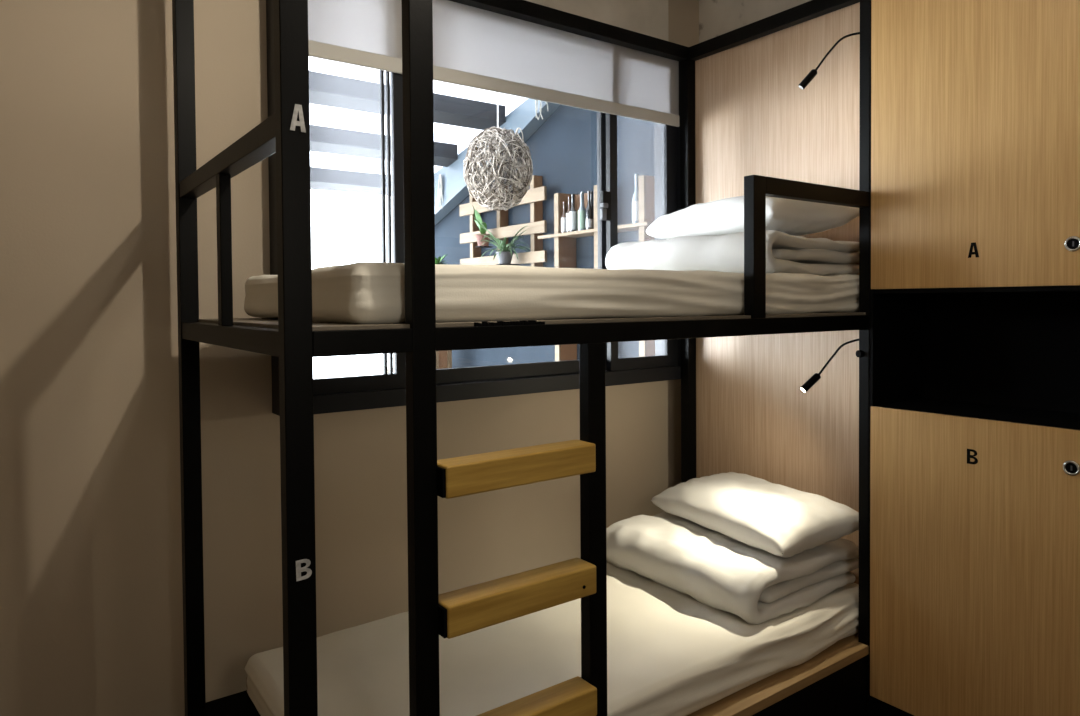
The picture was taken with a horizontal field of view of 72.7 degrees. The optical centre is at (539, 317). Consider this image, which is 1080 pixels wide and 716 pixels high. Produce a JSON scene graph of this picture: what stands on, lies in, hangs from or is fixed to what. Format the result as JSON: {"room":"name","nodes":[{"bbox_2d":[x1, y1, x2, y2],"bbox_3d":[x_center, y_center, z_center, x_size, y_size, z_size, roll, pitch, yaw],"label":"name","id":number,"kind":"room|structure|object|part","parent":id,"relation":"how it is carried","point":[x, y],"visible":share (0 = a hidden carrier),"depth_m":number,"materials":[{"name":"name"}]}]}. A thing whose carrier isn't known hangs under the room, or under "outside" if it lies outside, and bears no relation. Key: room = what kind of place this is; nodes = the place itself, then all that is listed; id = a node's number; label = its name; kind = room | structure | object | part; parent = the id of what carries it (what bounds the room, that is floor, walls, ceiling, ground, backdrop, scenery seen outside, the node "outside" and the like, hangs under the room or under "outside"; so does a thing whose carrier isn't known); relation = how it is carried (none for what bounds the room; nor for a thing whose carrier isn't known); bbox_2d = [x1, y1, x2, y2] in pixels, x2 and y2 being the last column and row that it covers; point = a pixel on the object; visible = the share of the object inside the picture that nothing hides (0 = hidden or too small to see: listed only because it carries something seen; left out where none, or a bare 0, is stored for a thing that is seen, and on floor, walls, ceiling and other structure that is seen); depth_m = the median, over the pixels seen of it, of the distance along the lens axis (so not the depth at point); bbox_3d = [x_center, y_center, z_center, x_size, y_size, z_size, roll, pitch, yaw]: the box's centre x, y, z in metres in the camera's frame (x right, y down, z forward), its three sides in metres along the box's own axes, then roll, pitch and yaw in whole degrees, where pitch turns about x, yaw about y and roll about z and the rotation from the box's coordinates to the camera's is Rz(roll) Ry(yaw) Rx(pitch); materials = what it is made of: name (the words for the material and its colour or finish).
{"room":"dormitory","nodes":[
{"label":"dormitory","id":0,"kind":"room"},
{"bbox_2d":[0,0,698,715],"bbox_3d":[-0.793,-0.053,2.787,4.020,3.200,0.070,-1,1,-36],"label":"wall","id":1,"kind":"structure","parent":0,"point":[91,590],"depth_m":2.40,"materials":[{"name":"beige paint"}]},
{"bbox_2d":[266,0,680,415],"bbox_3d":[-0.124,-0.501,3.166,2.015,1.650,0.188,-1,1,-36],"label":"window","id":2,"kind":"structure","parent":1,"relation":"in","point":[349,393],"depth_m":2.99,"materials":[{"name":"grey metal"}]},
{"bbox_3d":[-0.690,-0.485,2.694,0.465,1.515,0.028,-1,1,-36],"label":"sash","id":3,"kind":"part","parent":2,"relation":"part of","materials":[{"name":"grey metal"}]},
{"bbox_2d":[308,0,679,126],"bbox_3d":[-0.088,-1.114,3.086,1.915,0.366,0.025,-1,1,-36],"label":"roller blind","id":4,"kind":"object","parent":2,"relation":"attached to","point":[473,47],"visible":0.79,"depth_m":3.05,"materials":[{"name":"fabric"}]},
{"bbox_3d":[-0.126,-0.499,3.166,1.062,1.515,0.030,-1,1,-36],"label":"sash","id":5,"kind":"part","parent":2,"relation":"part of","materials":[{"name":"grey metal"}]},
{"bbox_3d":[0.293,-0.488,3.372,0.031,0.076,0.034,-1,1,-36],"label":"latch lever","id":6,"kind":"part","parent":2,"relation":"part of","materials":[{"name":"grey metal"}]},
{"bbox_3d":[0.498,-0.511,3.551,0.445,1.515,0.028,-1,1,-36],"label":"sash","id":7,"kind":"part","parent":2,"relation":"part of","materials":[{"name":"grey metal"}]},
{"bbox_2d":[309,57,527,174],"bbox_3d":[-1.882,-1.490,4.149,4.200,0.757,3.410,-1,1,-36],"label":"roof","id":8,"kind":"structure","parent":0,"point":[319,115],"depth_m":5.19,"materials":[{"name":"white"}]},
{"bbox_2d":[310,167,386,195],"bbox_3d":[-2.789,-1.118,5.320,4.085,0.152,0.170,-1,1,-36],"label":"beam","id":9,"kind":"structure","parent":8,"relation":"attached to","point":[320,178],"depth_m":6.10,"materials":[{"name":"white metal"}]},
{"bbox_2d":[310,125,457,166],"bbox_3d":[-2.363,-1.268,4.725,4.085,0.152,0.170,-1,1,-36],"label":"beam","id":10,"kind":"structure","parent":8,"relation":"attached to","point":[323,139],"depth_m":5.39,"materials":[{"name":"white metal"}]},
{"bbox_2d":[309,71,505,129],"bbox_3d":[-1.954,-1.413,4.154,4.085,0.152,0.170,-1,1,-36],"label":"beam","id":11,"kind":"structure","parent":8,"relation":"attached to","point":[329,90],"depth_m":4.75,"materials":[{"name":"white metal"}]},
{"bbox_2d":[463,92,532,210],"bbox_3d":[-0.232,-1.154,4.054,0.386,1.121,0.388,-1,1,-36],"label":"pendant lamp","id":12,"kind":"object","parent":8,"relation":"hanging from","point":[494,137],"visible":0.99,"depth_m":3.95,"materials":[{"name":"wicker"}]},
{"bbox_3d":[-0.235,-1.368,4.051,0.007,0.692,0.007,-1,1,-13],"label":"cord","id":13,"kind":"part","parent":12,"relation":"part of","materials":[{"name":"white fabric"}]},
{"bbox_3d":[-1.564,-1.551,3.607,4.085,0.152,0.170,-1,1,-36],"label":"beam","id":14,"kind":"structure","parent":8,"relation":"attached to","visible":0},
{"bbox_2d":[535,100,547,119],"bbox_3d":[0.022,-1.417,4.873,0.057,0.217,0.155,-1,1,-36],"label":"tassel","id":15,"kind":"object","parent":14,"relation":"hanging from","point":[536,107],"visible":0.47,"depth_m":4.91,"materials":[{"name":"grey"}]},
{"bbox_2d":[525,0,667,40],"bbox_3d":[-0.177,-1.497,3.209,2.015,0.340,0.070,-1,1,-36],"label":"lintel","id":16,"kind":"object","parent":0,"point":[647,17],"visible":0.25,"depth_m":3.60,"materials":[{"name":"paint"}]},
{"bbox_2d":[435,0,850,367],"bbox_3d":[1.098,-0.287,3.748,0.180,3.600,7.320,-1,1,-36],"label":"wall","id":17,"kind":"structure","parent":0,"point":[563,150],"depth_m":4.83,"materials":[{"name":"blue paint"}]},
{"bbox_2d":[434,98,560,224],"bbox_3d":[-0.348,-1.198,5.526,0.108,1.016,2.720,-1,1,-36],"label":"beam","id":18,"kind":"structure","parent":17,"relation":"attached to","point":[455,190],"depth_m":5.80,"materials":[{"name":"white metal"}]},
{"bbox_2d":[437,174,442,210],"bbox_3d":[-0.824,-1.036,6.065,0.031,0.296,0.107,-1,1,-30],"label":"tassel","id":19,"kind":"object","parent":18,"relation":"hanging from","point":[440,176],"visible":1,"depth_m":6.07,"materials":[{"name":"grey"}]},
{"bbox_2d":[460,175,546,266],"bbox_3d":[-0.266,-0.478,5.443,0.098,1.030,1.154,-1,1,-36],"label":"wooden pallet","id":20,"kind":"object","parent":17,"relation":"attached to","point":[537,193],"visible":0.42,"depth_m":5.21,"materials":[{"name":"brown wood"}]},
{"bbox_2d":[473,207,492,247],"bbox_3d":[-0.426,-0.684,5.463,0.144,0.318,0.150,-1,1,-13],"label":"potted plant","id":21,"kind":"object","parent":20,"relation":"hanging from","point":[478,220],"visible":0.9,"depth_m":5.43,"materials":[{"name":"green plant"}]},
{"bbox_3d":[-0.423,-0.576,5.463,0.119,0.087,0.117,-1,1,-36],"label":"pot","id":22,"kind":"part","parent":21,"relation":"part of","materials":[{"name":"ceramic"}]},
{"bbox_2d":[474,217,529,264],"bbox_3d":[-0.249,-0.540,5.131,0.470,0.371,0.441,0,1,-3],"label":"potted plant","id":23,"kind":"object","parent":20,"relation":"attached to","point":[504,257],"visible":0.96,"depth_m":5.12,"materials":[{"name":"green plant"}]},
{"bbox_3d":[-0.248,-0.421,5.166,0.130,0.082,0.128,-1,1,-36],"label":"pot","id":24,"kind":"part","parent":23,"relation":"part of","materials":[{"name":"grey"}]},
{"bbox_3d":[0.404,1.622,1.180,4.220,0.100,4.120,-1,1,-36],"label":"floor","id":25,"kind":"structure","parent":0,"visible":0},
{"bbox_2d":[172,0,869,715],"bbox_3d":[0.143,0.123,2.548,2.352,2.845,1.153,-1,1,-36],"label":"bunk bed","id":26,"kind":"object","parent":25,"relation":"on","point":[748,129],"visible":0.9,"depth_m":2.27,"materials":[{"name":"black metal"}]},
{"bbox_3d":[-1.111,0.137,2.321,0.053,2.845,0.053,-1,1,-36],"label":"post","id":27,"kind":"part","parent":26,"relation":"part of","materials":[{"name":"black metal"}]},
{"bbox_3d":[-0.799,-0.390,1.873,0.047,0.048,1.025,-1,1,-36],"label":"rail","id":28,"kind":"part","parent":26,"relation":"part of","materials":[{"name":"black metal"}]},
{"bbox_3d":[-0.796,0.046,1.882,0.047,0.051,1.025,-1,1,-36],"label":"deck rail","id":29,"kind":"part","parent":26,"relation":"part of","materials":[{"name":"black metal"}]},
{"bbox_3d":[-0.483,0.150,1.454,0.056,2.845,0.039,-1,1,-36],"label":"post","id":30,"kind":"part","parent":26,"relation":"part of","materials":[{"name":"black metal"}]},
{"bbox_3d":[-0.261,0.175,1.612,0.056,2.785,0.039,-1,1,-36],"label":"ladder rail","id":31,"kind":"part","parent":26,"relation":"part of","materials":[{"name":"black metal"}]},
{"bbox_2d":[244,561,858,715],"bbox_3d":[0.189,1.124,2.579,2.139,0.163,0.966,-1,1,-36],"label":"mattress","id":32,"kind":"object","parent":26,"relation":"on","point":[670,653],"visible":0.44,"depth_m":2.32,"materials":[{"name":"white fabric"}]},
{"bbox_2d":[606,511,858,623],"bbox_3d":[0.746,0.951,2.978,0.703,0.176,0.831,-1,1,-36],"label":"duvet","id":33,"kind":"object","parent":32,"relation":"on","point":[720,571],"visible":0.82,"depth_m":2.73,"materials":[{"name":"white fabric"}]},
{"bbox_2d":[651,472,858,557],"bbox_3d":[0.874,0.786,3.024,0.452,0.177,0.812,-1,1,-26],"label":"pillow","id":34,"kind":"object","parent":33,"relation":"on","point":[780,520],"visible":1,"depth_m":2.83,"materials":[{"name":"white fabric"}]},
{"bbox_2d":[244,262,858,323],"bbox_3d":[0.181,-0.079,2.560,2.113,0.156,0.974,-1,1,-36],"label":"mattress","id":35,"kind":"object","parent":26,"relation":"on","point":[359,292],"visible":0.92,"depth_m":1.91,"materials":[{"name":"white fabric"}]},
{"bbox_2d":[605,230,858,275],"bbox_3d":[0.770,-0.240,2.963,0.664,0.161,0.855,-1,1,-36],"label":"duvet","id":36,"kind":"object","parent":35,"relation":"on","point":[785,253],"visible":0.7,"depth_m":2.67,"materials":[{"name":"white fabric"}]},
{"bbox_2d":[646,196,858,238],"bbox_3d":[0.845,-0.398,3.027,0.453,0.196,0.781,-1,1,-27],"label":"pillow","id":37,"kind":"object","parent":36,"relation":"on","point":[725,216],"visible":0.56,"depth_m":2.79,"materials":[{"name":"white fabric"}]},
{"bbox_3d":[-0.196,-1.276,2.959,2.228,0.060,0.053,-1,1,-36],"label":"rail","id":38,"kind":"part","parent":26,"relation":"part of","materials":[{"name":"black metal"}]},
{"bbox_3d":[0.353,0.034,2.055,2.008,0.051,0.039,-1,1,-36],"label":"deck rail","id":39,"kind":"part","parent":26,"relation":"part of","materials":[{"name":"black metal"}]},
{"bbox_3d":[0.141,0.812,1.915,0.058,1.494,0.039,-1,1,-36],"label":"ladder rail","id":40,"kind":"part","parent":26,"relation":"part of","materials":[{"name":"black metal"}]},
{"bbox_3d":[0.740,0.095,3.656,0.056,2.845,0.053,-1,1,-36],"label":"post","id":41,"kind":"part","parent":26,"relation":"part of","materials":[{"name":"black metal"}]},
{"bbox_3d":[0.668,-0.219,2.278,0.058,0.440,0.039,-1,1,-36],"label":"guard post","id":42,"kind":"part","parent":26,"relation":"part of","materials":[{"name":"black metal"}]},
{"bbox_3d":[1.060,-1.290,3.177,0.047,0.060,1.064,-1,1,-36],"label":"rail","id":43,"kind":"part","parent":26,"relation":"part of","materials":[{"name":"black metal"}]},
{"bbox_3d":[1.079,-0.646,3.222,0.017,1.231,1.100,-1,1,-36],"label":"headboard panel","id":44,"kind":"part","parent":26,"relation":"part of","materials":[{"name":"brown wood"}]},
{"bbox_3d":[1.088,0.602,3.249,0.017,1.145,1.100,-1,1,-36],"label":"headboard panel","id":45,"kind":"part","parent":26,"relation":"part of","materials":[{"name":"brown wood"}]},
{"bbox_3d":[0.927,-0.418,2.462,0.585,0.054,0.039,-1,1,-36],"label":"guard rail","id":46,"kind":"part","parent":26,"relation":"part of","materials":[{"name":"black metal"}]},
{"bbox_2d":[798,32,859,88],"bbox_3d":[1.135,-0.965,2.739,0.320,0.195,0.047,0,1,14],"label":"reading lamp","id":47,"kind":"object","parent":26,"relation":"attached to","point":[813,72],"visible":0.77,"depth_m":2.77,"materials":[{"name":"black metal"}]},
{"bbox_2d":[800,339,858,391],"bbox_3d":[1.141,0.177,2.749,0.321,0.206,0.053,0,1,7],"label":"reading lamp","id":48,"kind":"object","parent":26,"relation":"attached to","point":[806,386],"visible":0.64,"depth_m":2.75,"materials":[{"name":"black metal"}]},
{"bbox_3d":[1.191,0.113,2.661,0.056,2.845,0.039,-1,1,-36],"label":"post","id":49,"kind":"part","parent":26,"relation":"part of","materials":[{"name":"black metal"}]},
{"bbox_2d":[869,0,1079,715],"bbox_3d":[1.546,0.115,2.436,0.383,2.845,0.738,-1,1,-36],"label":"tall cabinet","id":50,"kind":"object","parent":25,"relation":"on","point":[974,426],"visible":1,"depth_m":2.39,"materials":[{"name":"brown laminate"}]},
{"bbox_3d":[1.410,0.846,2.347,0.018,1.048,0.734,-1,1,-36],"label":"door","id":51,"kind":"part","parent":50,"relation":"part of","materials":[{"name":"brown wood"}]},
{"bbox_3d":[1.399,-0.691,2.314,0.018,1.188,0.734,-1,1,-36],"label":"door","id":52,"kind":"part","parent":50,"relation":"part of","materials":[{"name":"brown wood"}]},
{"label":"outside","id":53,"kind":"structure","parent":0,"visible":0},
{"bbox_3d":[-3.374,1.593,4.818,6.250,0.100,6.160,-1,1,-36],"label":"ground","id":54,"kind":"structure","parent":53,"visible":0},
{"bbox_2d":[436,350,451,368],"bbox_3d":[-0.826,0.574,5.999,0.170,1.850,0.170,-1,1,-36],"label":"plant stand","id":55,"kind":"object","parent":54,"relation":"on","point":[443,358],"visible":0.02,"depth_m":5.94,"materials":[{"name":"brown wood"}]},
{"bbox_3d":[-0.840,0.586,5.915,0.040,1.830,0.040,-1,1,-36],"label":"leg","id":56,"kind":"part","parent":55,"relation":"part of","materials":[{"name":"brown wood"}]},
{"bbox_2d":[435,254,447,263],"bbox_3d":[-0.832,-0.435,5.981,0.166,0.167,0.170,-1,1,-36],"label":"potted plant","id":57,"kind":"object","parent":55,"relation":"on","point":[437,261],"visible":0.38,"depth_m":5.96,"materials":[{"name":"green plant"}]},
{"bbox_3d":[-0.788,0.325,5.937,0.078,1.310,0.012,-1,1,-36],"label":"panel","id":58,"kind":"part","parent":55,"relation":"part of","materials":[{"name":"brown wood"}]},
{"bbox_3d":[-0.742,0.584,5.985,0.040,1.830,0.040,-1,1,-36],"label":"leg","id":59,"kind":"part","parent":55,"relation":"part of","materials":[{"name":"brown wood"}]},
{"bbox_2d":[538,175,654,360],"bbox_3d":[0.363,0.359,4.532,0.174,2.325,1.035,-1,1,-36],"label":"shelf","id":60,"kind":"object","parent":54,"relation":"on","point":[564,243],"visible":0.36,"depth_m":4.60,"materials":[{"name":"brown wood"}]},
{"bbox_2d":[561,202,565,232],"bbox_3d":[0.158,-0.644,4.733,0.043,0.205,0.043,-1,1,-36],"label":"bottle","id":61,"kind":"object","parent":60,"relation":"on","point":[563,218],"visible":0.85,"depth_m":4.72,"materials":[{"name":"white glass"}]},
{"bbox_2d":[566,197,570,231],"bbox_3d":[0.191,-0.659,4.721,0.047,0.235,0.047,-1,1,-36],"label":"bottle","id":62,"kind":"object","parent":60,"relation":"on","point":[569,198],"visible":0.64,"depth_m":4.71,"materials":[{"name":"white glass"}]},
{"bbox_2d":[569,194,576,231],"bbox_3d":[0.211,-0.664,4.676,0.047,0.245,0.047,-1,1,-36],"label":"bottle","id":63,"kind":"object","parent":60,"relation":"on","point":[573,213],"visible":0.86,"depth_m":4.66,"materials":[{"name":"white glass"}]},
{"bbox_2d":[578,193,585,230],"bbox_3d":[0.262,-0.660,4.606,0.047,0.240,0.047,-1,1,-36],"label":"bottle","id":64,"kind":"object","parent":60,"relation":"on","point":[581,212],"visible":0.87,"depth_m":4.59,"materials":[{"name":"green glass"}]},
{"bbox_2d":[581,191,585,229],"bbox_3d":[0.271,-0.673,4.680,0.049,0.262,0.049,-1,1,-36],"label":"bottle","id":65,"kind":"object","parent":60,"relation":"on","point":[581,191],"visible":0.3,"depth_m":4.67,"materials":[{"name":"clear glass"}]},
{"bbox_2d":[586,191,592,229],"bbox_3d":[0.307,-0.665,4.577,0.045,0.250,0.045,-1,1,-36],"label":"bottle","id":66,"kind":"object","parent":60,"relation":"on","point":[589,212],"visible":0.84,"depth_m":4.56,"materials":[{"name":"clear glass"}]},
{"bbox_2d":[590,191,593,228],"bbox_3d":[0.326,-0.668,4.627,0.040,0.255,0.040,-1,1,-36],"label":"bottle","id":67,"kind":"object","parent":60,"relation":"on","point":[591,194],"visible":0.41,"depth_m":4.62,"materials":[{"name":"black glass"}]},
{"bbox_2d":[632,174,638,223],"bbox_3d":[0.552,-0.676,4.186,0.053,0.285,0.053,-1,1,-36],"label":"bottle","id":68,"kind":"object","parent":60,"relation":"on","point":[635,199],"visible":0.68,"depth_m":4.17,"materials":[{"name":"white glass"}]}
]}

